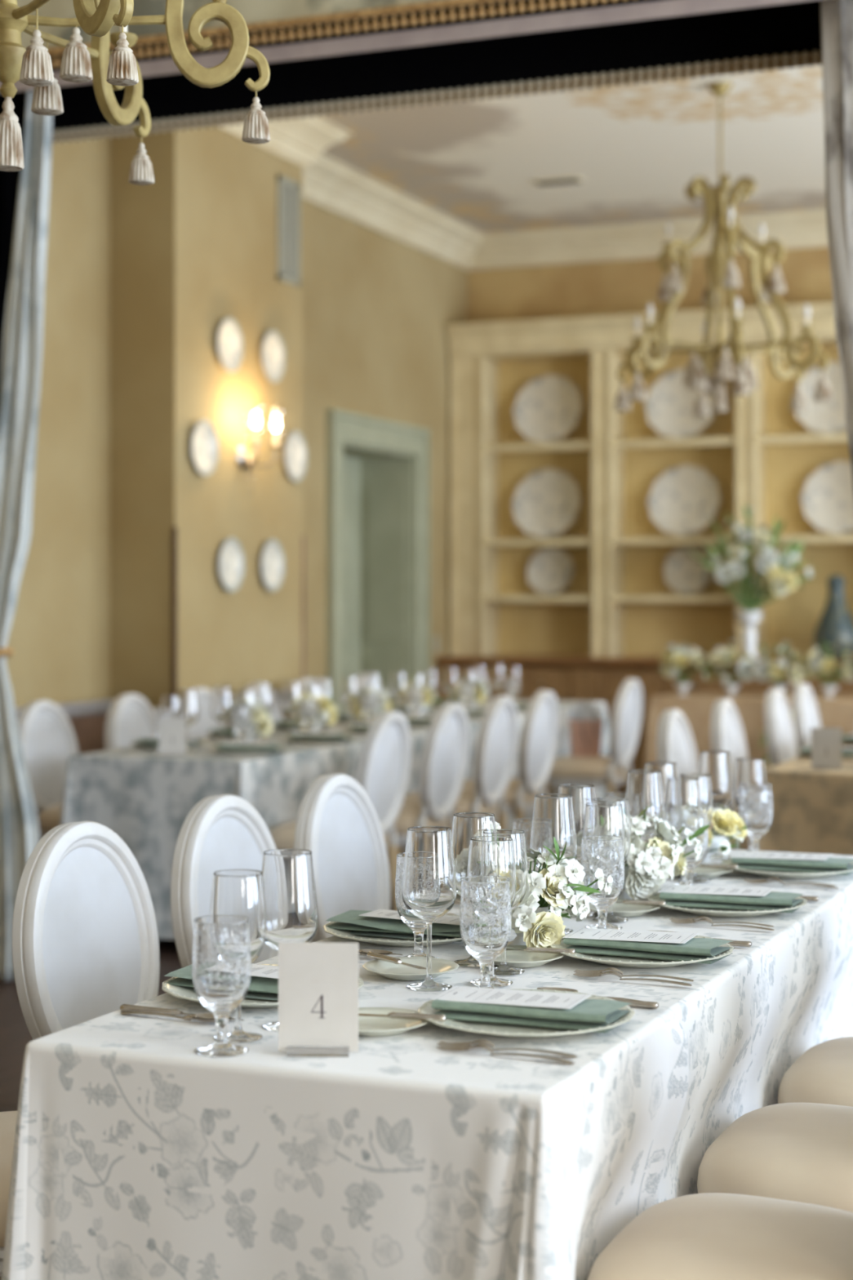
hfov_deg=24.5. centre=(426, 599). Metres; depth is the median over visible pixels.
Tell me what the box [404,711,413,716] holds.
water goblet
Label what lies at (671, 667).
centrepiece
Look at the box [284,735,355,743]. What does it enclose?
charger plate
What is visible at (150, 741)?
napkin
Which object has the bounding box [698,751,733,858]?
wine glass
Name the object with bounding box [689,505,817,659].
flower vase
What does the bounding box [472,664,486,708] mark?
wine glass
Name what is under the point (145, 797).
tablecloth
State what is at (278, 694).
trim
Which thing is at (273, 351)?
wall plate
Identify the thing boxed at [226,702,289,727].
trim
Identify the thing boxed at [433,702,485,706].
charger plate
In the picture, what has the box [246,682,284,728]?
dining chair
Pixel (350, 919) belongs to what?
napkin
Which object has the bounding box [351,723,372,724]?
menu card
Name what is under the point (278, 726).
charger plate
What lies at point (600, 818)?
wine glass
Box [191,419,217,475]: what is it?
wall plate
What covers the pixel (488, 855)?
wine glass
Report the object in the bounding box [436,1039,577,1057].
fork
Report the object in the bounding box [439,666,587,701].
base cabinet
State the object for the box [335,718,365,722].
charger plate
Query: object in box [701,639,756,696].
centrepiece
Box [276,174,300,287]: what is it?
air vent
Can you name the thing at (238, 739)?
water goblet
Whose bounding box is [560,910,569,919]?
bread plate
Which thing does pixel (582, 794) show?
wine glass
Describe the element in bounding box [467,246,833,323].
wall
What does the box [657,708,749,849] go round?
dining chair
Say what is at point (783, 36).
ceiling beam
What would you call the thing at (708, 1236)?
dining chair
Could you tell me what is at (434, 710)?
charger plate
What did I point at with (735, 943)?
table knife
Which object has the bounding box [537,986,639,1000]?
spoon
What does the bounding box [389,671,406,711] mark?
wine glass
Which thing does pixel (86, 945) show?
dining chair
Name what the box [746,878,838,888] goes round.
fork
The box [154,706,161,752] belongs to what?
water goblet
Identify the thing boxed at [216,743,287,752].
napkin
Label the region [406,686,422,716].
water goblet
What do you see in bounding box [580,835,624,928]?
water goblet
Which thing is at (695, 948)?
napkin
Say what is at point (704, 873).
bread plate
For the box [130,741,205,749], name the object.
charger plate
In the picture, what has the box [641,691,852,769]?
tablecloth
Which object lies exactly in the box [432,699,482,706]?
napkin
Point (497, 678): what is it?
wine glass
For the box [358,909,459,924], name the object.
menu card
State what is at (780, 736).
dining chair
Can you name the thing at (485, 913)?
water goblet
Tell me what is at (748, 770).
wine glass
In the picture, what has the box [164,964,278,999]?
napkin
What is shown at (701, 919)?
fork
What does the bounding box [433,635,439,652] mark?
light switch
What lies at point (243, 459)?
wall sconce
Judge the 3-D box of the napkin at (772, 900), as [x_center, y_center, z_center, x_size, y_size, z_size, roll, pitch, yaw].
[0.610,0.594,3.913,0.268,0.026,0.130,0,0,21]
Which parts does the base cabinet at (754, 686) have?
drawer, drawer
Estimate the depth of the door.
13.92 m
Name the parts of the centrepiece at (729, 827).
stem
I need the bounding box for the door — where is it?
[326,408,430,713]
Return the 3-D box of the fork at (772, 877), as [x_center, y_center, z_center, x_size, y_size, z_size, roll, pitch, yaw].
[0.788,0.610,4.266,0.198,0.012,0.024,0,0,20]
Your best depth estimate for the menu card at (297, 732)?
8.56 m
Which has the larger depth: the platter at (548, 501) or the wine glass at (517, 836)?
the platter at (548, 501)
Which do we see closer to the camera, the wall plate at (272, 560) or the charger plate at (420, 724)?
the charger plate at (420, 724)
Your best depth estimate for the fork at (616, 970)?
3.21 m
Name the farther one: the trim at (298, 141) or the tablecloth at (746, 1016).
the trim at (298, 141)
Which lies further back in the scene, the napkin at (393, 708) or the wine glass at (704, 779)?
the napkin at (393, 708)
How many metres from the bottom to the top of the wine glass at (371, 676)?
0.253 m
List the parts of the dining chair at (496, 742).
leg, seat, frame, seat rail, panel, leg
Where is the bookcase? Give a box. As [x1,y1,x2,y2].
[444,302,852,658]
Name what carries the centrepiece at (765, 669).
on the tablecloth at (837, 712)
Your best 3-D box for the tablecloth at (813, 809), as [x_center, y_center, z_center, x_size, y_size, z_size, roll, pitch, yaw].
[2.396,0.969,9.041,0.940,0.700,4.560,0,0,22]
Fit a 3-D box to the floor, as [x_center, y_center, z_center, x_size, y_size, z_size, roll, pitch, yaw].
[1.031,1.480,5.488,9.600,0.200,17.550,0,0,22]
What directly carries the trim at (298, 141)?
attached to the ceiling
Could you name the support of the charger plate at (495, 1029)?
on the tablecloth at (139, 1154)
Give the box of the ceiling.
[320,65,826,234]
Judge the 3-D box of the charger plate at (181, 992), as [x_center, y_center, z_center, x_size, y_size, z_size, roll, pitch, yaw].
[-0.254,0.606,3.061,0.316,0.023,0.312,0,0,23]
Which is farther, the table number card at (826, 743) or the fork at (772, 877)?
the table number card at (826, 743)
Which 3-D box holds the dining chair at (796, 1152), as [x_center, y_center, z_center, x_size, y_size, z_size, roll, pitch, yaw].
[0.719,0.908,3.249,0.508,0.948,0.479,0,0,23]
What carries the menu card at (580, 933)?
on the napkin at (695, 948)
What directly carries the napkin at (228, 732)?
on the tablecloth at (145, 797)
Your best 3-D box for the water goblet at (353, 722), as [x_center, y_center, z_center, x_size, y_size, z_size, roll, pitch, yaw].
[-0.360,0.528,9.774,0.080,0.181,0.080,0,0,-20]
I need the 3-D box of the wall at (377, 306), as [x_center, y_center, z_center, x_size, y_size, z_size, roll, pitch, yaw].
[-3.095,-0.668,7.155,0.500,4.104,17.550,0,0,22]
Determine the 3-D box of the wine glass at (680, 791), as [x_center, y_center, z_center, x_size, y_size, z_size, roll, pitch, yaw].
[0.553,0.501,4.229,0.080,0.233,0.080,0,0,43]
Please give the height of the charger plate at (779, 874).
0.023 m
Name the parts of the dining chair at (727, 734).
panel, seat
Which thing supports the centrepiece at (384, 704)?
on the tablecloth at (145, 797)
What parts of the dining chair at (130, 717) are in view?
panel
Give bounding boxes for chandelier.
[0,0,270,185]
[613,80,831,416]
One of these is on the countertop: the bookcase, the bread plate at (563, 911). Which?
the bookcase
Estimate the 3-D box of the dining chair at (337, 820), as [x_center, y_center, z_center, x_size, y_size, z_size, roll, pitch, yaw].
[-0.027,0.908,4.824,0.508,0.948,0.479,0,0,23]
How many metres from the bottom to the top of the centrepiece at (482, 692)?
0.193 m
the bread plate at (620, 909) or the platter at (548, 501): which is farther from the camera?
the platter at (548, 501)
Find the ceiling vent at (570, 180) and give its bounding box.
[531,175,585,186]
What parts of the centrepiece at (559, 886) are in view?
stem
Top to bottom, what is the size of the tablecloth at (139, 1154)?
0.700 m
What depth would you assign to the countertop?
13.94 m
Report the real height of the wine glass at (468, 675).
0.233 m
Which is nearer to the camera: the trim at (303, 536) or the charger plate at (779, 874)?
the charger plate at (779, 874)
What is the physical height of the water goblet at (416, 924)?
0.181 m
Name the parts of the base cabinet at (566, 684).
door, drawer, door, drawer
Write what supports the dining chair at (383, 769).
on the floor
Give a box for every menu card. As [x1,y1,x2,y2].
[144,736,200,740]
[216,742,274,744]
[250,963,278,978]
[288,731,339,733]
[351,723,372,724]
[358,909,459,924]
[404,716,433,718]
[430,986,591,1008]
[464,708,486,710]
[515,702,530,703]
[562,927,698,943]
[657,884,775,896]
[729,851,833,860]
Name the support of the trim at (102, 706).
attached to the wall at (377, 306)
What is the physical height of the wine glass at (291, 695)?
0.253 m
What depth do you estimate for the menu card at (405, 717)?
9.70 m
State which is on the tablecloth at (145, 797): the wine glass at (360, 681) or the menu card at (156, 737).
the wine glass at (360, 681)
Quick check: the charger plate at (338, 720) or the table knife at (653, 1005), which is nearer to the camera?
the table knife at (653, 1005)
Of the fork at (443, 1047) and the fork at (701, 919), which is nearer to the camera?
the fork at (443, 1047)
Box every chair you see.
[0,1111,17,1276]
[12,821,159,1039]
[17,699,78,839]
[105,693,158,751]
[170,794,278,968]
[186,687,228,738]
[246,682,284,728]
[270,710,411,911]
[289,677,315,719]
[293,773,391,942]
[356,672,384,693]
[394,702,469,845]
[397,695,518,853]
[462,689,559,819]
[545,678,642,793]
[586,1192,852,1279]
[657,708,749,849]
[697,1102,852,1212]
[711,698,747,816]
[760,690,793,768]
[764,688,797,766]
[777,1035,852,1106]
[793,683,821,756]
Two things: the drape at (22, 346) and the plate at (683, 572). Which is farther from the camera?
the plate at (683, 572)
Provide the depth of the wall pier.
10.21 m
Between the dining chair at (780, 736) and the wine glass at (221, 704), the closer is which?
the wine glass at (221, 704)
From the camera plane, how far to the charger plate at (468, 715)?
10.28 m
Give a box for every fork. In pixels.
[435,1043,574,1064]
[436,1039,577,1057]
[573,967,693,981]
[573,970,692,986]
[669,915,773,927]
[671,918,774,930]
[743,876,835,886]
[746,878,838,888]
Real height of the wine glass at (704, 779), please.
0.233 m
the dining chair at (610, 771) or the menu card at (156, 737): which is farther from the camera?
the dining chair at (610, 771)
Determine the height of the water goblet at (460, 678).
0.181 m
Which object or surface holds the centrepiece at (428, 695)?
on the tablecloth at (145, 797)
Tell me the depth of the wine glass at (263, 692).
8.59 m
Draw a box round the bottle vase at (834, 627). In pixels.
[813,573,852,660]
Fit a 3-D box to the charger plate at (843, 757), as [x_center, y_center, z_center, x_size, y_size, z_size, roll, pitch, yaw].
[1.613,0.607,7.706,0.316,0.022,0.312,0,0,22]
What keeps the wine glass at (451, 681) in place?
on the tablecloth at (145, 797)
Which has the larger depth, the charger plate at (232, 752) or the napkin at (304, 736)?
the napkin at (304, 736)
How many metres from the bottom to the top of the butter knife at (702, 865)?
0.011 m
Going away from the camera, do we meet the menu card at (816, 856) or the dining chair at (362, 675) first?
the menu card at (816, 856)
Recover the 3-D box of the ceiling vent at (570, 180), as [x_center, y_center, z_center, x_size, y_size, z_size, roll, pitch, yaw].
[0.854,-2.712,12.738,0.320,0.016,0.140,0,0,22]
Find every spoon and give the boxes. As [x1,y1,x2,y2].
[120,1011,231,1022]
[358,949,392,955]
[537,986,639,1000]
[653,930,730,940]
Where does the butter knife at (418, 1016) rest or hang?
on the bread plate at (368, 1026)
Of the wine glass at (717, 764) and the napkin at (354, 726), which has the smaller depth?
the wine glass at (717, 764)
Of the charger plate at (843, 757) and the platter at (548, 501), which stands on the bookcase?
the platter at (548, 501)
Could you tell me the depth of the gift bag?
10.97 m
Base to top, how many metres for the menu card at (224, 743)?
0.004 m
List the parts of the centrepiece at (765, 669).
stem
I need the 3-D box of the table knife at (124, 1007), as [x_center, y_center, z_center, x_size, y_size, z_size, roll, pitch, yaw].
[-0.361,0.612,2.914,0.209,0.011,0.016,0,0,22]
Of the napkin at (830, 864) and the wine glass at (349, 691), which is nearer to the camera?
the napkin at (830, 864)
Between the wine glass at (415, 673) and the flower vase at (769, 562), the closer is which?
the wine glass at (415, 673)
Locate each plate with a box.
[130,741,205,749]
[161,964,364,1008]
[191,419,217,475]
[205,731,275,738]
[211,745,288,754]
[217,317,243,372]
[217,537,244,591]
[260,538,284,591]
[261,329,284,382]
[272,723,334,729]
[284,430,306,481]
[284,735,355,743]
[323,914,462,946]
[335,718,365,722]
[344,727,412,733]
[358,1007,429,1036]
[362,956,459,980]
[395,709,437,715]
[408,722,431,726]
[417,988,635,1038]
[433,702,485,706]
[466,714,484,717]
[493,945,564,968]
[516,706,528,710]
[526,546,573,595]
[550,934,733,968]
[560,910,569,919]
[589,898,660,916]
[648,890,807,917]
[662,545,712,595]
[677,863,733,878]
[720,857,852,879]
[797,750,852,759]
[841,741,852,745]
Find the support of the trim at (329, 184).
attached to the wall at (377, 306)
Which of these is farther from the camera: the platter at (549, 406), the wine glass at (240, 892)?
the platter at (549, 406)
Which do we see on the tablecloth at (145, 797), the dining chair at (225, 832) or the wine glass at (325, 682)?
the wine glass at (325, 682)
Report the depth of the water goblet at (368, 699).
9.36 m
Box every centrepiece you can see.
[216,697,273,742]
[286,684,337,732]
[346,686,391,723]
[399,673,443,716]
[446,676,489,708]
[456,822,613,947]
[579,803,711,900]
[656,640,713,695]
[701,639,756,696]
[701,803,747,864]
[753,640,805,691]
[802,640,852,697]
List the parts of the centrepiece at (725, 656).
stem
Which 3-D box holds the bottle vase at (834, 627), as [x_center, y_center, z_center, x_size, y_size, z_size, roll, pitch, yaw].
[2.802,0.116,13.450,0.310,0.585,0.310,0,0,22]
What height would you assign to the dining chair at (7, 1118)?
0.948 m
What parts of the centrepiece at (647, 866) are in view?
stem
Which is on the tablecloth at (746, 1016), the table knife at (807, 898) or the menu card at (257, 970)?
the table knife at (807, 898)
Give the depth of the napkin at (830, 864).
4.39 m
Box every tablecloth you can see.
[1,981,688,1279]
[59,699,616,939]
[254,848,852,1203]
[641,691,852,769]
[759,742,852,855]
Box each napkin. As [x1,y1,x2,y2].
[131,737,200,745]
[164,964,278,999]
[207,728,271,735]
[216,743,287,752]
[272,720,330,728]
[288,733,353,741]
[325,910,462,942]
[337,713,358,719]
[348,724,370,729]
[391,706,434,711]
[405,718,432,722]
[431,999,632,1033]
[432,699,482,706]
[465,710,485,714]
[515,703,529,706]
[563,937,734,964]
[659,892,804,912]
[731,857,852,875]
[799,746,852,755]
[841,734,852,742]
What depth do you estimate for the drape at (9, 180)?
7.57 m
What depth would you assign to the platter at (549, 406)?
14.52 m
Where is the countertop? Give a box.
[436,654,846,671]
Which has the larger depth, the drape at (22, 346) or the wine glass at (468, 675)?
the wine glass at (468, 675)
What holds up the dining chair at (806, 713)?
on the floor
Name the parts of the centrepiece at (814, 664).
stem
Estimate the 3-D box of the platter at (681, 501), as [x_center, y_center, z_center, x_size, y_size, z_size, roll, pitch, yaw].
[1.851,-0.711,14.110,0.534,0.526,0.161,0,0,22]
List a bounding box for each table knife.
[119,1004,244,1020]
[613,999,658,1008]
[728,940,751,946]
[800,895,818,901]
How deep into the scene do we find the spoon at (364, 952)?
3.40 m
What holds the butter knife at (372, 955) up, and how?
on the bread plate at (440, 966)
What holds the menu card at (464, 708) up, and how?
on the napkin at (468, 712)
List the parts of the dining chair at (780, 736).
panel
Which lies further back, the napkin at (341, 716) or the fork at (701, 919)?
the napkin at (341, 716)
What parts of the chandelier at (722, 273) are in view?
bulb, bulb, bulb, bulb, stem rod, bulb, bulb, bulb, bulb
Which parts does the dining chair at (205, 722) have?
panel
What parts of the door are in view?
panel, panel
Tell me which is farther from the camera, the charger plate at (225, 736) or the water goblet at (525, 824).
the charger plate at (225, 736)
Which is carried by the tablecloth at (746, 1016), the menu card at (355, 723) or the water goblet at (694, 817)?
the water goblet at (694, 817)
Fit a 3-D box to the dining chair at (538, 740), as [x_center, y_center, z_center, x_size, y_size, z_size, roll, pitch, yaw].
[0.361,0.908,9.571,0.508,0.948,0.479,0,0,22]
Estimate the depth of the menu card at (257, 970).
3.06 m
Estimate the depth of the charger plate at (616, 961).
3.31 m
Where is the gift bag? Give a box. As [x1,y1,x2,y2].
[567,700,603,755]
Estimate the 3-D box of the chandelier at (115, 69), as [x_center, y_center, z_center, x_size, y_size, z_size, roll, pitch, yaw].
[-0.796,-1.770,3.741,0.869,1.899,0.995,0,0,24]
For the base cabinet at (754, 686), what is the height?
0.893 m
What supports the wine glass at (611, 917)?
on the tablecloth at (746, 1016)
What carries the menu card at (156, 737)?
on the napkin at (150, 741)
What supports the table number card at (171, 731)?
on the tablecloth at (145, 797)
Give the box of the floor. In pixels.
[0,808,726,1279]
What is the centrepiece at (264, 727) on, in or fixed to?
on the tablecloth at (145, 797)
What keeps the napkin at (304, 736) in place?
on the tablecloth at (145, 797)
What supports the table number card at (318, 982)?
on the tablecloth at (139, 1154)
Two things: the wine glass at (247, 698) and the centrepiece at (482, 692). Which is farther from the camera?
the centrepiece at (482, 692)
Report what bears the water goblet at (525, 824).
on the tablecloth at (746, 1016)
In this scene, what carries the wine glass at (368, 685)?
on the tablecloth at (145, 797)
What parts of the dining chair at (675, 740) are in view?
frame, panel, seat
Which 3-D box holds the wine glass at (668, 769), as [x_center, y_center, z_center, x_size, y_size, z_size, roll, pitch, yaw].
[0.525,0.491,4.401,0.088,0.253,0.088,0,0,42]
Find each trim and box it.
[14,698,114,720]
[36,713,107,816]
[171,527,177,695]
[217,115,353,168]
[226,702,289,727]
[231,689,283,703]
[302,153,484,270]
[302,535,304,678]
[469,208,828,270]
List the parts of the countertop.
edge moulding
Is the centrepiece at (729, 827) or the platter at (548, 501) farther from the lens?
the platter at (548, 501)
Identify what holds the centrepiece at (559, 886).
on the tablecloth at (746, 1016)
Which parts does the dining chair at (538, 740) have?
seat, leg, seat rail, frame, panel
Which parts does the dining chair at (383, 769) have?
seat, frame, panel, leg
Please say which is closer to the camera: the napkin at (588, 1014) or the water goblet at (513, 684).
the napkin at (588, 1014)
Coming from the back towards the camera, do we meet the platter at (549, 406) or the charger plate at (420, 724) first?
the platter at (549, 406)
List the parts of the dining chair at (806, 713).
panel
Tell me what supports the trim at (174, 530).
attached to the wall pier
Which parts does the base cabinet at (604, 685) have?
door, door panel, drawer, drawer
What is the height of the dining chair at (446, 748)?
0.948 m
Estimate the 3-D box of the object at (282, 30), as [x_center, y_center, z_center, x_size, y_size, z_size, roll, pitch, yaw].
[-0.217,-2.252,6.403,4.600,0.925,0.049,0,0,22]
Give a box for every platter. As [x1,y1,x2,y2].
[511,468,580,538]
[513,374,582,443]
[644,368,715,439]
[648,464,720,537]
[795,361,846,434]
[801,460,852,534]
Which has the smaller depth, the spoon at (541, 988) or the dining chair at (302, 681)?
the spoon at (541, 988)
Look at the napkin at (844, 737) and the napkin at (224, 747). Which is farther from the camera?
the napkin at (844, 737)
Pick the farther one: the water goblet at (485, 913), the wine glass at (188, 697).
the wine glass at (188, 697)
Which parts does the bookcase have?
shelf, cornice, shelf, shelf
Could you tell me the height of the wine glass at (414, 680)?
0.233 m
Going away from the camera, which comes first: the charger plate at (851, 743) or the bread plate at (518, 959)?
the bread plate at (518, 959)
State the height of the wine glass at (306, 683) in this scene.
0.233 m
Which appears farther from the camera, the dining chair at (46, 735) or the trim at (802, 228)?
the trim at (802, 228)
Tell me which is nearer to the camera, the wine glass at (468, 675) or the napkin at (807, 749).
the napkin at (807, 749)
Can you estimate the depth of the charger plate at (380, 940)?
3.50 m
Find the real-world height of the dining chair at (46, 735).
0.948 m
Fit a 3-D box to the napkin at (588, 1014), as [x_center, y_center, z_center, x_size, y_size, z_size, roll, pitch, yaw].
[0.155,0.594,2.857,0.268,0.026,0.130,0,0,22]
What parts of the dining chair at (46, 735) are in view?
seat rail, panel, seat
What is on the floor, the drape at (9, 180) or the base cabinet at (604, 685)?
the base cabinet at (604, 685)
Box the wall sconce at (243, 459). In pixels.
[236,413,283,493]
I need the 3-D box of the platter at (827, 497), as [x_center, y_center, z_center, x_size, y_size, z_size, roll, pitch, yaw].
[2.880,-0.711,13.694,0.534,0.526,0.161,0,0,22]
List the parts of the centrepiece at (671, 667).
stem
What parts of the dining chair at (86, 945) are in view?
panel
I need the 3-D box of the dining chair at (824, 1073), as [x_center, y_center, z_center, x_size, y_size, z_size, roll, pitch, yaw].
[0.946,0.908,3.777,0.508,0.948,0.479,0,0,23]
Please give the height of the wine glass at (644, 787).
0.253 m
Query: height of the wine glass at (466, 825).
0.253 m
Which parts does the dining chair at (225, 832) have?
panel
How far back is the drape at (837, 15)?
5.96 m
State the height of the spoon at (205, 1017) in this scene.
0.010 m
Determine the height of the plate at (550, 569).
0.359 m
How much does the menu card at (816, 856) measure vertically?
0.004 m
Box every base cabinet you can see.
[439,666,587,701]
[586,668,742,792]
[742,671,852,694]
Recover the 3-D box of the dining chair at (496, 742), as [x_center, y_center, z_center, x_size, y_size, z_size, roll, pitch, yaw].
[0.137,0.908,9.015,0.508,0.948,0.479,0,0,22]
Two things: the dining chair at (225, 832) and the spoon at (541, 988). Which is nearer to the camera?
the spoon at (541, 988)
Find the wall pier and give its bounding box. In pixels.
[110,126,302,712]
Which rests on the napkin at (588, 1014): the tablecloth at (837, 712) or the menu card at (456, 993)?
the menu card at (456, 993)
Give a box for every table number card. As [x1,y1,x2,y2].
[158,717,186,755]
[278,942,358,1057]
[811,727,841,769]
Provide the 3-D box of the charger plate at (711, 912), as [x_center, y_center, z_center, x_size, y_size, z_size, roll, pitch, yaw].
[0.599,0.606,3.916,0.316,0.023,0.312,0,0,23]
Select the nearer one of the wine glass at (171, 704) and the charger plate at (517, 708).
the wine glass at (171, 704)
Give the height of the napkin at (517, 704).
0.026 m
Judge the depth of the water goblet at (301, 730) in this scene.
9.21 m
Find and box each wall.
[5,137,467,707]
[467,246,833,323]
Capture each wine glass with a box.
[160,695,181,717]
[178,688,198,752]
[209,869,266,1043]
[211,686,231,742]
[236,691,255,742]
[239,688,256,742]
[253,683,271,741]
[261,848,317,1031]
[281,680,301,733]
[302,682,319,693]
[304,684,321,732]
[315,677,332,732]
[340,675,358,728]
[356,678,368,723]
[362,680,379,723]
[365,673,382,722]
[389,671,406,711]
[401,826,456,991]
[408,675,423,693]
[411,672,425,716]
[422,668,437,716]
[442,666,458,702]
[451,812,495,967]
[462,670,476,708]
[463,668,476,677]
[466,835,516,986]
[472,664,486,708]
[482,828,528,975]
[489,662,505,696]
[506,666,520,702]
[529,793,577,933]
[558,783,595,916]
[582,802,625,929]
[592,797,631,922]
[625,769,665,890]
[644,761,678,877]
[665,777,702,885]
[679,773,713,882]
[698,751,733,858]
[733,757,767,851]
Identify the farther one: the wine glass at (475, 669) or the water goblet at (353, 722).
the wine glass at (475, 669)
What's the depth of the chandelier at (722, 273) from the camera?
10.29 m
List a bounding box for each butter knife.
[358,1011,446,1022]
[365,951,426,968]
[506,946,575,954]
[615,899,666,906]
[697,863,738,869]
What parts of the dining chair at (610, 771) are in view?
leg, seat rail, seat, leg, frame, leg, panel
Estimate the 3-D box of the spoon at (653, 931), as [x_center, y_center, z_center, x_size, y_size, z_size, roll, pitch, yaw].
[0.486,0.611,3.560,0.189,0.010,0.036,0,0,25]
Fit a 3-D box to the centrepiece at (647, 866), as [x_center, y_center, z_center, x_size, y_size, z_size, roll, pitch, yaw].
[0.423,0.516,4.039,0.256,0.203,0.257,0,0,42]
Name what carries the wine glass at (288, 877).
on the tablecloth at (139, 1154)
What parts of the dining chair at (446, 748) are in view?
seat rail, seat, frame, panel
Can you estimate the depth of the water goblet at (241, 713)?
8.14 m
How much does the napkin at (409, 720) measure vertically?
0.026 m
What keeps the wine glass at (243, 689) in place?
on the tablecloth at (145, 797)
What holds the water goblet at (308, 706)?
on the tablecloth at (145, 797)
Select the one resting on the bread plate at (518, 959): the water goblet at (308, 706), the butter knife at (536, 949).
the butter knife at (536, 949)
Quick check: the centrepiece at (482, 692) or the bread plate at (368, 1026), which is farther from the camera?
the centrepiece at (482, 692)
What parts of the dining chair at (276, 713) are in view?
panel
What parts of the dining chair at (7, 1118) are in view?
seat rail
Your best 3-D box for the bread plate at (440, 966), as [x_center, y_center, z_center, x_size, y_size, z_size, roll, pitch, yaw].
[-0.026,0.609,3.234,0.160,0.016,0.158,0,0,23]
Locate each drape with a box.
[0,89,52,982]
[0,90,26,379]
[820,0,852,480]
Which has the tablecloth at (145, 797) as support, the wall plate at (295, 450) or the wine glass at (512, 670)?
the wine glass at (512, 670)
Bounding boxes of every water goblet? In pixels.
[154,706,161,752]
[191,915,251,1057]
[231,699,239,741]
[231,704,251,742]
[294,693,306,732]
[299,697,317,732]
[346,706,357,724]
[360,691,377,723]
[395,852,439,958]
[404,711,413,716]
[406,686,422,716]
[457,676,465,708]
[459,680,474,708]
[459,875,511,988]
[505,675,519,701]
[513,817,540,873]
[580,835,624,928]
[604,792,626,798]
[670,805,708,884]
[738,782,773,851]
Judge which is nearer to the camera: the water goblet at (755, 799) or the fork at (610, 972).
the fork at (610, 972)
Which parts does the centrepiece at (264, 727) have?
stem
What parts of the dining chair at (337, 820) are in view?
panel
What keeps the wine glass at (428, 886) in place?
on the tablecloth at (139, 1154)
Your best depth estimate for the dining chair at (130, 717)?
9.10 m
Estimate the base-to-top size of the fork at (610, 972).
0.012 m
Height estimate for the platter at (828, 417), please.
0.526 m
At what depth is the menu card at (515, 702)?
11.09 m
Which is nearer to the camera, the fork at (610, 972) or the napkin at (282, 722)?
the fork at (610, 972)
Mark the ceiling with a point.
(637, 148)
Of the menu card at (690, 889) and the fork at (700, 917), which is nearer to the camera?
the fork at (700, 917)
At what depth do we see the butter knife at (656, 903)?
3.86 m
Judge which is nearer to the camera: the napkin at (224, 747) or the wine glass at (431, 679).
the napkin at (224, 747)
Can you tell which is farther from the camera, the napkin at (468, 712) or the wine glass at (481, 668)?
the wine glass at (481, 668)
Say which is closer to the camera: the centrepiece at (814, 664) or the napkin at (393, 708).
the napkin at (393, 708)
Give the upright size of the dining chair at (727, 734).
0.948 m
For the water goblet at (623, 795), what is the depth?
4.43 m
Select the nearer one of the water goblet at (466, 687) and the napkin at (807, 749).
the napkin at (807, 749)
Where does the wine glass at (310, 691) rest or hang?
on the tablecloth at (145, 797)
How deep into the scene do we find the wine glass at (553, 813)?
3.63 m
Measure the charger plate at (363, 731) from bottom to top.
0.022 m
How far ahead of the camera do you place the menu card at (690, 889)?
3.92 m
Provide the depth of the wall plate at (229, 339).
10.49 m
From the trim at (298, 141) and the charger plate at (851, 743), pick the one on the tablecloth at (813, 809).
the charger plate at (851, 743)
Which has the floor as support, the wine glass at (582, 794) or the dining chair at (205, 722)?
the dining chair at (205, 722)
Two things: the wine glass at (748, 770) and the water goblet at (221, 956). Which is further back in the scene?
the wine glass at (748, 770)
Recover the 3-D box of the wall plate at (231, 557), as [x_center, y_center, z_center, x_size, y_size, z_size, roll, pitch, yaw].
[-1.049,-0.188,10.486,0.030,0.294,0.286,0,0,22]
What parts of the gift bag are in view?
handle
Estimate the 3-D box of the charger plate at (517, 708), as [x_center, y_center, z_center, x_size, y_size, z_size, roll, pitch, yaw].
[0.555,0.607,11.098,0.316,0.022,0.312,0,0,22]
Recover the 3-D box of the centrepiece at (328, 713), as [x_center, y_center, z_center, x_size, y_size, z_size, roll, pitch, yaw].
[-0.515,0.502,9.019,0.220,0.233,0.214,0,0,-34]
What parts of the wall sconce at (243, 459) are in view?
plate, arm, bulb, arm, bulb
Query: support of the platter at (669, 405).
on the bookcase

